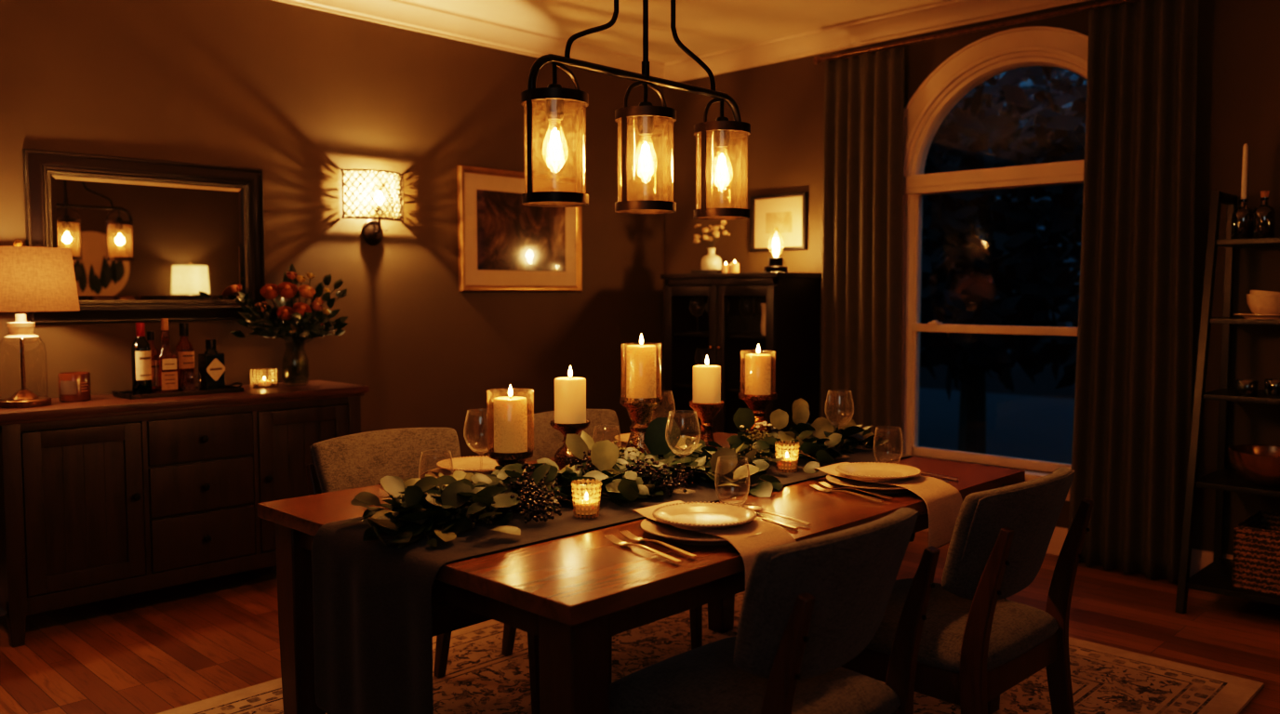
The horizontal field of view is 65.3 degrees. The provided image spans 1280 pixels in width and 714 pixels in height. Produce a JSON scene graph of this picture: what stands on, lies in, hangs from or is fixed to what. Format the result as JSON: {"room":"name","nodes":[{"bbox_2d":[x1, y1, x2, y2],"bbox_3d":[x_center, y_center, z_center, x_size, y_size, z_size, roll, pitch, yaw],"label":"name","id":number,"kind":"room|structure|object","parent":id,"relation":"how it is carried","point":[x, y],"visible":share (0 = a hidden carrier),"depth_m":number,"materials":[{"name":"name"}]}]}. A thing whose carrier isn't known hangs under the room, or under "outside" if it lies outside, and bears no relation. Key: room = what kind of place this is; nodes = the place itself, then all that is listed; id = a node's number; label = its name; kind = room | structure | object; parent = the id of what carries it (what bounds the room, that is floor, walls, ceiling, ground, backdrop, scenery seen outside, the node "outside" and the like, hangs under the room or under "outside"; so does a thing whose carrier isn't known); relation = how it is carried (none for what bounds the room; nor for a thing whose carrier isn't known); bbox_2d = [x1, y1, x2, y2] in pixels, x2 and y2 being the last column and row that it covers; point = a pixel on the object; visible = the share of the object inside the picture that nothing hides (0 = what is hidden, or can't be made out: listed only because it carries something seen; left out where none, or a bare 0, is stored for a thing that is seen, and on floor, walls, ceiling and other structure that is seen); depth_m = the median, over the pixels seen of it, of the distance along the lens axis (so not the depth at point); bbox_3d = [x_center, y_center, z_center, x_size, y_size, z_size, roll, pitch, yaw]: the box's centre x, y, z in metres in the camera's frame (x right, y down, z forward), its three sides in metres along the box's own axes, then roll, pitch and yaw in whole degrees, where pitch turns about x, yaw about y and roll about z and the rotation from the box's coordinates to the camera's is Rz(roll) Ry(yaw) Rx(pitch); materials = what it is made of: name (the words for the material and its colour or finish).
{"room":"dining room","nodes":[
{"label":"dining room","id":0,"kind":"room"},
{"bbox_2d":[0,0,664,457],"bbox_3d":[-2.122,-0.390,4.508,0.120,2.800,6.700,4,5,44],"label":"wall","id":1,"kind":"structure","parent":0,"point":[300,96],"depth_m":5.09,"materials":[{"name":"brown paint"}]},
{"bbox_2d":[22,148,266,323],"bbox_3d":[-2.125,-0.508,4.369,0.976,0.703,0.046,-4,5,-44],"label":"wall mirror","id":2,"kind":"object","parent":1,"relation":"attached to","point":[149,240],"visible":0.76,"depth_m":4.35,"materials":[{"name":"black paint"}]},
{"bbox_2d":[55,179,240,295],"bbox_3d":[-2.128,-0.508,4.372,0.752,0.479,0.001,-4,5,-44],"label":"mirror glass","id":3,"kind":"object","parent":2,"relation":"attached to","point":[123,239],"depth_m":4.36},
{"bbox_2d":[340,169,403,245],"bbox_3d":[-1.336,-0.762,5.104,0.136,0.377,0.354,4,5,44],"label":"wall sconce","id":4,"kind":"object","parent":1,"relation":"attached to","point":[372,232],"visible":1,"depth_m":5.08,"materials":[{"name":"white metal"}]},
{"bbox_2d":[274,0,664,79],"bbox_3d":[-2.057,-1.724,4.324,0.110,0.115,6.450,4,5,44],"label":"trim","id":5,"kind":"structure","parent":1,"relation":"attached to","point":[405,14],"depth_m":5.49,"materials":[{"name":"paint"}]},
{"bbox_2d":[457,165,582,292],"bbox_3d":[-0.683,-0.732,5.851,0.030,0.694,0.904,4,5,44],"label":"framed picture","id":6,"kind":"object","parent":1,"relation":"attached to","point":[506,245],"visible":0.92,"depth_m":5.80,"materials":[{"name":"gold metal"}]},
{"bbox_2d":[476,189,565,271],"bbox_3d":[-0.686,-0.732,5.854,0.002,0.450,0.660,4,5,44],"label":"artwork","id":7,"kind":"object","parent":6,"relation":"attached to","point":[512,235],"depth_m":5.82},
{"bbox_2d":[0,531,1279,713],"bbox_3d":[0.020,1.194,2.476,6.120,0.100,6.650,4,5,44],"label":"floor","id":8,"kind":"structure","parent":0,"point":[160,650],"depth_m":3.75,"materials":[{"name":"brown wood"}]},
{"bbox_2d":[0,380,369,647],"bbox_3d":[-1.951,0.592,4.284,0.485,0.868,1.510,4,5,44],"label":"sideboard","id":9,"kind":"object","parent":8,"relation":"on","point":[104,497],"visible":0.82,"depth_m":3.97,"materials":[{"name":"brown wood"}]},
{"bbox_2d":[0,239,79,408],"bbox_3d":[-2.364,-0.131,3.811,0.396,0.636,0.396,4,5,44],"label":"table lamp","id":10,"kind":"object","parent":9,"relation":"on","point":[32,278],"visible":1,"depth_m":3.71,"materials":[{"name":"beige fabric"}]},
{"bbox_2d":[57,372,91,402],"bbox_3d":[-2.262,0.119,3.994,0.113,0.112,0.112,4,5,44],"label":"candle jar","id":11,"kind":"object","parent":9,"relation":"on","point":[73,386],"visible":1,"depth_m":3.95,"materials":[{"name":"orange glass"}]},
{"bbox_2d":[111,382,243,399],"bbox_3d":[-1.970,0.142,4.274,0.200,0.032,0.529,4,5,44],"label":"serving tray","id":12,"kind":"object","parent":9,"relation":"on","point":[127,394],"visible":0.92,"depth_m":4.21,"materials":[{"name":"brown wood"}]},
{"bbox_2d":[131,322,152,395],"bbox_3d":[-2.070,0.008,4.144,0.075,0.302,0.074,4,5,44],"label":"bottle","id":13,"kind":"object","parent":12,"relation":"on","point":[140,349],"visible":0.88,"depth_m":4.12,"materials":[{"name":"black glass"}]},
{"bbox_2d":[146,331,161,393],"bbox_3d":[-2.074,0.022,4.238,0.073,0.262,0.072,4,5,44],"label":"bottle","id":14,"kind":"object","parent":12,"relation":"on","point":[150,334],"visible":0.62,"depth_m":4.22,"materials":[{"name":"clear glass"}]},
{"bbox_2d":[153,318,178,393],"bbox_3d":[-1.991,-0.003,4.192,0.075,0.318,0.074,4,5,44],"label":"bottle","id":15,"kind":"object","parent":12,"relation":"on","point":[169,380],"visible":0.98,"depth_m":4.17,"materials":[{"name":"clear glass"}]},
{"bbox_2d":[174,322,195,391],"bbox_3d":[-1.970,0.000,4.322,0.075,0.295,0.074,4,5,44],"label":"bottle","id":16,"kind":"object","parent":12,"relation":"on","point":[184,351],"visible":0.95,"depth_m":4.30,"materials":[{"name":"orange glass"}]},
{"bbox_2d":[198,339,225,390],"bbox_3d":[-1.874,0.034,4.365,0.060,0.222,0.096,2,4,30],"label":"bottle","id":17,"kind":"object","parent":12,"relation":"on","point":[211,367],"visible":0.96,"depth_m":4.34,"materials":[{"name":"black glass"}]},
{"bbox_2d":[250,368,278,387],"bbox_3d":[-1.722,0.096,4.575,0.088,0.085,0.088,1,4,16],"label":"votive holder","id":18,"kind":"object","parent":9,"relation":"on","point":[259,373],"visible":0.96,"depth_m":4.55,"materials":[{"name":"gold glass"}]},
{"bbox_2d":[281,342,308,386],"bbox_3d":[-1.610,0.032,4.665,0.120,0.200,0.120,4,5,44],"label":"flower vase","id":19,"kind":"object","parent":9,"relation":"on","point":[295,383],"visible":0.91,"depth_m":4.67,"materials":[{"name":"clear glass"}]},
{"bbox_2d":[229,264,347,381],"bbox_3d":[-1.584,-0.159,4.615,0.415,0.550,0.567,1,4,19],"label":"bouquet","id":20,"kind":"object","parent":19,"relation":"in","point":[312,323],"visible":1,"depth_m":4.57,"materials":[{"name":"orange plant"}]},
{"bbox_2d":[156,590,1264,713],"bbox_3d":[-0.006,1.111,2.881,2.370,0.012,3.500,4,5,44],"label":"rug","id":21,"kind":"object","parent":8,"relation":"on","point":[479,679],"visible":0.41,"depth_m":3.30,"materials":[{"name":"beige carpet"}]},
{"bbox_2d":[306,427,540,713],"bbox_3d":[-0.643,0.670,2.993,0.550,0.859,0.502,4,5,44],"label":"dining chair","id":22,"kind":"object","parent":21,"relation":"on","point":[356,460],"visible":0.3,"depth_m":3.04,"materials":[{"name":"beige fabric"}]},
{"bbox_2d":[501,409,702,683],"bbox_3d":[-0.136,0.636,3.511,0.550,0.859,0.502,4,5,44],"label":"dining chair","id":23,"kind":"object","parent":21,"relation":"on","point":[548,440],"visible":0.19,"depth_m":3.55,"materials":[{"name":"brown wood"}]},
{"bbox_2d":[257,432,1025,713],"bbox_3d":[0.095,0.734,2.828,1.210,0.748,1.850,4,5,44],"label":"dining table","id":24,"kind":"object","parent":21,"relation":"on","point":[577,592],"visible":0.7,"depth_m":2.06,"materials":[{"name":"brown wood"}]},
{"bbox_2d":[426,467,525,479],"bbox_3d":[-0.470,0.343,2.887,0.284,0.024,0.284,4,5,44],"label":"dinner plate","id":25,"kind":"object","parent":24,"relation":"on","point":[432,473],"visible":0.05,"depth_m":2.87,"materials":[{"name":"beige ceramic"}]},
{"bbox_2d":[419,468,489,478],"bbox_3d":[-0.470,0.396,2.886,0.351,0.158,0.207,4,5,44],"label":"napkin","id":26,"kind":"object","parent":25,"relation":"on","point":[441,471],"visible":0.12,"depth_m":2.87,"materials":[{"name":"beige fabric"}]},
{"bbox_2d":[436,455,498,474],"bbox_3d":[-0.470,0.316,2.885,0.233,0.025,0.232,4,5,44],"label":"salad plate","id":27,"kind":"object","parent":26,"relation":"on","point":[484,465],"visible":0.55,"depth_m":2.92,"materials":[{"name":"beige ceramic"}]},
{"bbox_2d":[549,419,590,470],"bbox_3d":[-0.201,0.270,2.885,0.116,0.170,0.116,4,5,44],"label":"candle holder","id":28,"kind":"object","parent":24,"relation":"on","point":[563,456],"visible":0.49,"depth_m":2.85,"materials":[{"name":"brown metal"}]},
{"bbox_2d":[554,366,586,424],"bbox_3d":[-0.201,0.108,2.875,0.091,0.169,0.091,4,5,44],"label":"pillar candle","id":29,"kind":"object","parent":28,"relation":"on","point":[569,392],"visible":0.98,"depth_m":2.84,"materials":[{"name":"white wax"}]},
{"bbox_2d":[311,446,915,713],"bbox_3d":[0.077,0.571,2.817,0.486,0.434,1.920,4,5,44],"label":"table runner","id":30,"kind":"object","parent":24,"relation":"on","point":[372,599],"visible":0.51,"depth_m":2.17,"materials":[{"name":"grey fabric"}]},
{"bbox_2d":[486,389,533,466],"bbox_3d":[-0.345,0.229,2.663,0.125,0.281,0.125,4,5,44],"label":"candle holder","id":31,"kind":"object","parent":30,"relation":"on","point":[502,460],"visible":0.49,"depth_m":2.63,"materials":[{"name":"brown glass"}]},
{"bbox_2d":[493,385,527,453],"bbox_3d":[-0.345,0.163,2.659,0.088,0.183,0.088,4,5,44],"label":"pillar candle","id":32,"kind":"object","parent":31,"relation":"in","point":[510,412],"visible":0.94,"depth_m":2.62,"materials":[{"name":"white wax"}]},
{"bbox_2d":[571,479,601,519],"bbox_3d":[-0.129,0.341,2.391,0.074,0.084,0.074,4,5,44],"label":"votive holder","id":33,"kind":"object","parent":30,"relation":"on","point":[597,488],"visible":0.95,"depth_m":2.37,"materials":[{"name":"gold glass"}]},
{"bbox_2d":[574,493,597,515],"bbox_3d":[-0.129,0.347,2.391,0.053,0.053,0.053,4,5,44],"label":"votive candle","id":34,"kind":"object","parent":33,"relation":"in","point":[586,494],"visible":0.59,"depth_m":2.37,"materials":[{"name":"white wax"}]},
{"bbox_2d":[339,398,888,548],"bbox_3d":[0.114,0.263,2.859,0.650,0.192,2.051,4,5,44],"label":"garland","id":35,"kind":"object","parent":30,"relation":"on","point":[417,506],"visible":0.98,"depth_m":2.56,"materials":[{"name":"green plant"}]},
{"bbox_2d":[619,343,663,455],"bbox_3d":[0.004,0.153,3.020,0.131,0.387,0.131,-2,4,-28],"label":"candle holder","id":36,"kind":"object","parent":30,"relation":"on","point":[641,411],"visible":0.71,"depth_m":2.99,"materials":[{"name":"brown glass"}]},
{"bbox_2d":[626,333,655,398],"bbox_3d":[0.004,0.027,3.012,0.090,0.197,0.090,4,5,44],"label":"pillar candle","id":37,"kind":"object","parent":36,"relation":"in","point":[640,359],"visible":0.91,"depth_m":2.98,"materials":[{"name":"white wax"}]},
{"bbox_2d":[621,343,661,397],"bbox_3d":[0.004,0.039,3.013,0.122,0.159,0.122,4,5,44],"label":"glass shade","id":38,"kind":"object","parent":36,"relation":"on","point":[621,343],"depth_m":3.01,"materials":[{"name":"beige"}]},
{"bbox_2d":[688,400,724,449],"bbox_3d":[0.216,0.238,3.246,0.118,0.188,0.118,4,5,44],"label":"candle holder","id":39,"kind":"object","parent":30,"relation":"on","point":[706,413],"visible":0.66,"depth_m":3.22,"materials":[{"name":"orange metal"}]},
{"bbox_2d":[693,356,720,403],"bbox_3d":[0.216,0.071,3.235,0.091,0.160,0.091,4,5,44],"label":"pillar candle","id":40,"kind":"object","parent":39,"relation":"on","point":[706,379],"visible":0.96,"depth_m":3.20,"materials":[{"name":"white wax"}]},
{"bbox_2d":[737,350,777,435],"bbox_3d":[0.401,0.150,3.401,0.135,0.343,0.135,4,5,44],"label":"candle holder","id":41,"kind":"object","parent":30,"relation":"on","point":[758,405],"visible":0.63,"depth_m":3.37,"materials":[{"name":"orange metal"}]},
{"bbox_2d":[745,344,771,395],"bbox_3d":[0.401,0.042,3.394,0.087,0.175,0.087,4,5,44],"label":"pillar candle","id":42,"kind":"object","parent":41,"relation":"in","point":[757,366],"visible":0.95,"depth_m":3.36,"materials":[{"name":"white wax"}]},
{"bbox_2d":[740,350,775,393],"bbox_3d":[0.401,0.051,3.395,0.120,0.143,0.120,4,5,44],"label":"glass shade","id":43,"kind":"object","parent":41,"relation":"on","point":[740,351],"depth_m":3.40,"materials":[{"name":"beige"}]},
{"bbox_2d":[774,440,799,472],"bbox_3d":[0.442,0.300,2.997,0.074,0.087,0.074,4,5,44],"label":"votive holder","id":44,"kind":"object","parent":30,"relation":"on","point":[794,449],"visible":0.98,"depth_m":2.97,"materials":[{"name":"gold glass"}]},
{"bbox_2d":[604,534,681,563],"bbox_3d":[0.004,0.399,2.077,0.021,0.012,0.247,-3,5,-36],"label":"fork","id":45,"kind":"object","parent":24,"relation":"on","point":[615,540],"visible":1,"depth_m":2.07,"materials":[{"name":"metal"}]},
{"bbox_2d":[620,530,696,558],"bbox_3d":[0.037,0.396,2.116,0.021,0.012,0.247,-3,5,-36],"label":"fork","id":46,"kind":"object","parent":24,"relation":"on","point":[633,537],"visible":1,"depth_m":2.11,"materials":[{"name":"metal"}]},
{"bbox_2d":[640,518,762,546],"bbox_3d":[0.143,0.385,2.228,0.284,0.024,0.284,4,5,44],"label":"dinner plate","id":47,"kind":"object","parent":24,"relation":"on","point":[671,533],"visible":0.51,"depth_m":2.18,"materials":[{"name":"beige ceramic"}]},
{"bbox_2d":[632,500,796,588],"bbox_3d":[0.153,0.441,2.226,0.378,0.163,0.207,4,5,44],"label":"napkin","id":48,"kind":"object","parent":47,"relation":"on","point":[772,535],"visible":0.42,"depth_m":2.14,"materials":[{"name":"beige fabric"}]},
{"bbox_2d":[652,501,756,531],"bbox_3d":[0.143,0.358,2.226,0.233,0.025,0.232,4,5,44],"label":"salad plate","id":49,"kind":"object","parent":48,"relation":"on","point":[692,516],"visible":1,"depth_m":2.25,"materials":[{"name":"beige ceramic"}]},
{"bbox_2d":[756,517,799,531],"bbox_3d":[0.289,0.384,2.361,0.019,0.008,0.228,-3,5,-36],"label":"knife","id":50,"kind":"object","parent":48,"relation":"on","point":[789,526],"visible":0.5,"depth_m":2.30,"materials":[{"name":"metal"}]},
{"bbox_2d":[742,505,811,525],"bbox_3d":[0.323,0.379,2.394,0.040,0.008,0.225,-3,5,-36],"label":"spoon","id":51,"kind":"object","parent":24,"relation":"on","point":[753,508],"visible":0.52,"depth_m":2.40,"materials":[{"name":"metal"}]},
{"bbox_2d":[809,484,883,502],"bbox_3d":[0.547,0.362,2.652,0.021,0.012,0.247,-3,5,-36],"label":"fork","id":52,"kind":"object","parent":24,"relation":"on","point":[815,486],"visible":1,"depth_m":2.65,"materials":[{"name":"metal"}]},
{"bbox_2d":[819,481,893,499],"bbox_3d":[0.579,0.359,2.691,0.021,0.012,0.247,-3,5,-36],"label":"fork","id":53,"kind":"object","parent":24,"relation":"on","point":[824,484],"visible":1,"depth_m":2.68,"materials":[{"name":"metal"}]},
{"bbox_2d":[826,474,921,493],"bbox_3d":[0.661,0.350,2.778,0.284,0.024,0.284,4,5,44],"label":"dinner plate","id":54,"kind":"object","parent":24,"relation":"on","point":[879,488],"visible":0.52,"depth_m":2.74,"materials":[{"name":"beige ceramic"}]},
{"bbox_2d":[813,462,962,548],"bbox_3d":[0.676,0.405,2.771,0.392,0.163,0.207,4,5,44],"label":"napkin","id":55,"kind":"object","parent":54,"relation":"on","point":[943,501],"visible":0.67,"depth_m":2.65,"materials":[{"name":"beige fabric"}]},
{"bbox_2d":[835,462,920,482],"bbox_3d":[0.661,0.323,2.776,0.233,0.025,0.232,4,5,44],"label":"salad plate","id":56,"kind":"object","parent":55,"relation":"on","point":[872,473],"visible":1,"depth_m":2.80,"materials":[{"name":"beige ceramic"}]},
{"bbox_2d":[920,471,959,480],"bbox_3d":[0.841,0.343,2.944,0.040,0.008,0.225,-3,5,-36],"label":"spoon","id":57,"kind":"object","parent":24,"relation":"on","point":[951,478],"visible":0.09,"depth_m":2.90,"materials":[{"name":"metal"}]},
{"bbox_2d":[609,507,940,713],"bbox_3d":[0.246,0.730,2.056,0.550,0.859,0.502,4,5,44],"label":"dining chair","id":58,"kind":"object","parent":21,"relation":"on","point":[810,606],"visible":0.98,"depth_m":1.91,"materials":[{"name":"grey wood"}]},
{"bbox_2d":[840,467,1093,713],"bbox_3d":[0.770,0.699,2.534,0.502,0.859,0.550,-4,5,-44],"label":"dining chair","id":59,"kind":"object","parent":21,"relation":"on","point":[977,644],"visible":0.87,"depth_m":2.33,"materials":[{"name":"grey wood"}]},
{"bbox_2d":[660,272,822,436],"bbox_3d":[0.593,0.207,6.015,0.880,1.415,0.468,4,5,44],"label":"display cabinet","id":60,"kind":"object","parent":8,"relation":"on","point":[792,300],"visible":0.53,"depth_m":5.86,"materials":[{"name":"brown wood"}]},
{"bbox_2d":[673,381,745,392],"bbox_3d":[0.611,0.181,6.033,0.796,0.016,0.385,4,5,44],"label":"shelf","id":61,"kind":"object","parent":60,"relation":"attached to","point":[730,386],"depth_m":6.11,"materials":[{"name":"brown wood"}]},
{"bbox_2d":[691,269,730,273],"bbox_3d":[0.438,-0.521,6.126,0.200,0.022,0.150,3,5,41],"label":"book","id":62,"kind":"object","parent":60,"relation":"on","point":[712,271],"visible":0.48,"depth_m":6.05,"materials":[{"name":"brown paper"}]},
{"bbox_2d":[701,248,721,270],"bbox_3d":[0.438,-0.600,6.120,0.128,0.136,0.128,4,5,44],"label":"bud vase","id":63,"kind":"object","parent":62,"relation":"on","point":[711,261],"visible":0.94,"depth_m":6.08,"materials":[{"name":"beige ceramic"}]},
{"bbox_2d":[693,220,730,248],"bbox_3d":[0.446,-0.738,6.120,0.254,0.207,0.162,4,5,44],"label":"dried flowers","id":64,"kind":"object","parent":63,"relation":"in","point":[716,233],"visible":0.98,"depth_m":6.11,"materials":[{"name":"yellow plant"}]},
{"bbox_2d":[673,331,765,339],"bbox_3d":[0.611,-0.133,6.013,0.796,0.016,0.385,4,5,44],"label":"shelf","id":65,"kind":"object","parent":60,"relation":"attached to","point":[677,335],"depth_m":6.08,"materials":[{"name":"brown wood"}]},
{"bbox_2d":[730,261,739,272],"bbox_3d":[0.567,-0.540,5.970,0.052,0.080,0.052,4,5,44],"label":"pillar candle","id":66,"kind":"object","parent":60,"relation":"on","point":[734,267],"visible":0.84,"depth_m":5.95,"materials":[{"name":"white wax"}]},
{"bbox_2d":[760,303,765,335],"bbox_3d":[0.759,-0.216,5.728,0.137,0.185,0.112,1,4,11],"label":"jug","id":67,"kind":"object","parent":60,"relation":"on","point":[763,305],"visible":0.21,"depth_m":5.70,"materials":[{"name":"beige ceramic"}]},
{"bbox_2d":[763,232,787,272],"bbox_3d":[0.785,-0.620,5.765,0.136,0.266,0.136,4,5,44],"label":"table lamp","id":68,"kind":"object","parent":60,"relation":"on","point":[775,263],"visible":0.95,"depth_m":5.73,"materials":[{"name":"black metal"}]},
{"bbox_2d":[1175,190,1279,613],"bbox_3d":[2.674,0.190,3.909,0.845,1.726,0.560,4,5,44],"label":"ladder shelf","id":69,"kind":"object","parent":8,"relation":"on","point":[1216,578],"visible":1,"depth_m":4.11,"materials":[{"name":"black wood"}]},
{"bbox_2d":[1230,199,1253,239],"bbox_3d":[2.497,-0.570,4.133,0.080,0.166,0.080,4,5,44],"label":"bottle","id":70,"kind":"object","parent":69,"relation":"on","point":[1242,216],"visible":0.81,"depth_m":4.10,"materials":[{"name":"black glass"}]},
{"bbox_2d":[1240,143,1248,199],"bbox_3d":[2.497,-0.763,4.120,0.021,0.250,0.021,4,5,44],"label":"taper candle","id":71,"kind":"object","parent":70,"relation":"on","point":[1244,187],"visible":1,"depth_m":4.11,"materials":[{"name":"beige wax"}]},
{"bbox_2d":[1235,379,1258,397],"bbox_3d":[2.449,0.125,4.028,0.080,0.062,0.080,4,5,44],"label":"glass cup","id":72,"kind":"object","parent":69,"relation":"on","point":[1248,388],"visible":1,"depth_m":4.00,"materials":[{"name":"clear glass"}]},
{"bbox_2d":[1227,444,1279,488],"bbox_3d":[2.548,0.445,4.007,0.330,0.137,0.330,4,5,44],"label":"bowl","id":73,"kind":"object","parent":69,"relation":"on","point":[1260,465],"visible":1,"depth_m":3.95,"materials":[{"name":"brown wood"}]},
{"bbox_2d":[1231,510,1279,596],"bbox_3d":[2.674,0.797,3.933,0.506,0.253,0.388,4,5,44],"label":"basket","id":74,"kind":"object","parent":69,"relation":"on","point":[1256,564],"visible":1,"depth_m":3.93,"materials":[{"name":"brown wicker"}]},
{"bbox_2d":[1233,313,1279,319],"bbox_3d":[2.519,-0.163,4.010,0.236,0.020,0.236,4,5,44],"label":"plate","id":75,"kind":"object","parent":69,"relation":"on","point":[1245,315],"visible":0.97,"depth_m":3.95,"materials":[{"name":"beige ceramic"}]},
{"bbox_2d":[1246,293,1279,314],"bbox_3d":[2.519,-0.208,4.007,0.148,0.090,0.148,4,5,44],"label":"bowl","id":76,"kind":"object","parent":75,"relation":"on","point":[1258,303],"visible":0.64,"depth_m":3.96,"materials":[{"name":"beige ceramic"}]},
{"bbox_2d":[1249,290,1279,294],"bbox_3d":[2.530,-0.221,4.005,0.145,0.098,0.145,-2,4,-32],"label":"bowl","id":77,"kind":"object","parent":76,"relation":"in","point":[1250,291],"visible":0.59,"depth_m":3.96,"materials":[{"name":"beige ceramic"}]},
{"bbox_2d":[1252,190,1276,238],"bbox_3d":[2.540,-0.579,4.062,0.080,0.193,0.080,4,5,44],"label":"bottle","id":78,"kind":"object","parent":69,"relation":"on","point":[1263,218],"visible":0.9,"depth_m":4.04,"materials":[{"name":"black glass"}]},
{"bbox_2d":[1264,379,1279,396],"bbox_3d":[2.586,0.123,4.061,0.080,0.062,0.080,4,5,44],"label":"glass cup","id":79,"kind":"object","parent":69,"relation":"on","point":[1272,387],"visible":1,"depth_m":4.04,"materials":[{"name":"clear glass"}]},
{"bbox_2d":[408,0,945,62],"bbox_3d":[0.020,-1.700,2.289,6.120,0.100,6.650,4,5,44],"label":"ceiling","id":80,"kind":"structure","parent":0,"point":[702,26],"depth_m":5.44,"materials":[{"name":"paint"}]},
{"bbox_2d":[520,0,750,220],"bbox_3d":[0.015,-1.030,2.636,0.164,1.283,0.800,4,5,44],"label":"pendant lamp","id":81,"kind":"object","parent":80,"relation":"hanging from","point":[554,100],"visible":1,"depth_m":2.61,"materials":[{"name":"black metal"}]},
{"bbox_2d":[545,62,564,120],"bbox_3d":[-0.207,-0.651,2.432,0.046,0.143,0.046,4,5,44],"label":"socket","id":82,"kind":"object","parent":81,"relation":"attached to","point":[554,108],"depth_m":2.42,"materials":[{"name":"black metal"}]},
{"bbox_2d":[637,81,653,135],"bbox_3d":[0.015,-0.665,2.659,0.046,0.143,0.046,4,5,44],"label":"socket","id":83,"kind":"object","parent":81,"relation":"attached to","point":[645,124],"depth_m":2.65,"materials":[{"name":"black metal"}]},
{"bbox_2d":[714,98,730,147],"bbox_3d":[0.237,-0.680,2.886,0.046,0.143,0.046,4,5,44],"label":"socket","id":84,"kind":"object","parent":81,"relation":"attached to","point":[722,138],"depth_m":2.87,"materials":[{"name":"black metal"}]},
{"bbox_2d":[663,0,1279,555],"bbox_3d":[2.324,-0.405,4.733,5.920,2.800,0.140,4,5,44],"label":"wall","id":85,"kind":"structure","parent":0,"point":[1238,97],"depth_m":4.49,"materials":[{"name":"brown paint"}]},
{"bbox_2d":[749,191,808,252],"bbox_3d":[0.836,-0.814,6.042,0.410,0.340,0.034,4,5,44],"label":"framed picture","id":86,"kind":"object","parent":85,"relation":"attached to","point":[786,214],"visible":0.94,"depth_m":6.04,"materials":[{"name":"white paper"}]},
{"bbox_2d":[765,211,792,233],"bbox_3d":[0.841,-0.815,6.046,0.196,0.126,0.002,4,5,44],"label":"artwork","id":87,"kind":"object","parent":86,"relation":"attached to","point":[776,221],"depth_m":6.04},
{"bbox_2d":[664,0,1090,81],"bbox_3d":[2.236,-1.739,4.558,5.920,0.115,0.110,4,5,44],"label":"trim","id":88,"kind":"structure","parent":85,"relation":"attached to","point":[947,14],"depth_m":5.56,"materials":[{"name":"paint"}]},
{"bbox_2d":[813,0,1138,64],"bbox_3d":[1.810,-1.640,4.959,2.184,0.044,0.159,4,5,44],"label":"curtain rod","id":89,"kind":"object","parent":85,"relation":"attached to","point":[817,60],"visible":0.91,"depth_m":4.99,"materials":[{"name":"brown metal"}]},
{"bbox_2d":[820,41,904,454],"bbox_3d":[1.221,-0.378,5.541,0.522,2.620,0.073,4,5,44],"label":"curtain","id":90,"kind":"object","parent":89,"relation":"hanging from","point":[863,121],"visible":0.8,"depth_m":5.50,"materials":[{"name":"brown fabric"}]},
{"bbox_2d":[1067,0,1199,582],"bbox_3d":[2.239,-0.314,4.535,0.542,2.620,0.084,4,5,44],"label":"curtain","id":91,"kind":"object","parent":89,"relation":"hanging from","point":[1131,433],"visible":0.98,"depth_m":4.52,"materials":[{"name":"brown fabric"}]},
{"bbox_2d":[901,26,1088,501],"bbox_3d":[1.883,-0.474,5.073,1.520,2.335,0.185,4,5,44],"label":"window","id":92,"kind":"structure","parent":85,"relation":"in","point":[988,57],"depth_m":5.24,"materials":[{"name":"paint"}]},
{"bbox_2d":[921,526,1233,577],"bbox_3d":[2.269,0.926,4.762,5.920,0.140,0.018,4,5,44],"label":"baseboard","id":93,"kind":"structure","parent":85,"relation":"attached to","point":[1200,559],"depth_m":4.52,"materials":[{"name":"paint"}]},
{"label":"outside","id":94,"kind":"structure","parent":0,"visible":0},
{"bbox_2d":[918,387,1074,464],"bbox_3d":[8.116,1.629,11.284,24.000,0.100,16.700,4,5,44],"label":"ground","id":95,"kind":"structure","parent":94,"point":[1036,428],"depth_m":17.36,"materials":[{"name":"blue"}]},
{"bbox_2d":[934,80,1024,319],"bbox_3d":[3.611,-1.584,15.938,4.626,5.733,4.552,4,5,44],"label":"tree","id":96,"kind":"object","parent":95,"relation":"on","point":[979,228],"visible":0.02,"depth_m":15.13,"materials":[{"name":"green plant"}]},
{"bbox_2d":[920,66,1087,453],"bbox_3d":[3.395,-0.819,9.984,3.581,4.973,3.603,4,5,44],"label":"tree","id":97,"kind":"object","parent":95,"relation":"on","point":[950,223],"visible":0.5,"depth_m":9.04,"materials":[{"name":"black plant"}]},
{"bbox_3d":[0.030,0.310,3.397,0.284,0.024,0.284,4,5,44],"label":"dinner plate","id":98,"kind":"object","parent":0,"visible":0},
{"bbox_2d":[613,441,687,451],"bbox_3d":[0.030,0.363,3.396,0.350,0.158,0.207,4,5,44],"label":"napkin","id":99,"kind":"object","parent":98,"relation":"on","point":[623,444],"visible":0.13,"depth_m":3.33,"materials":[{"name":"beige fabric"}]},
{"bbox_2d":[614,433,680,444],"bbox_3d":[0.030,0.283,3.395,0.233,0.025,0.232,4,5,44],"label":"salad plate","id":100,"kind":"object","parent":99,"relation":"on","point":[623,437],"visible":0.27,"depth_m":3.42,"materials":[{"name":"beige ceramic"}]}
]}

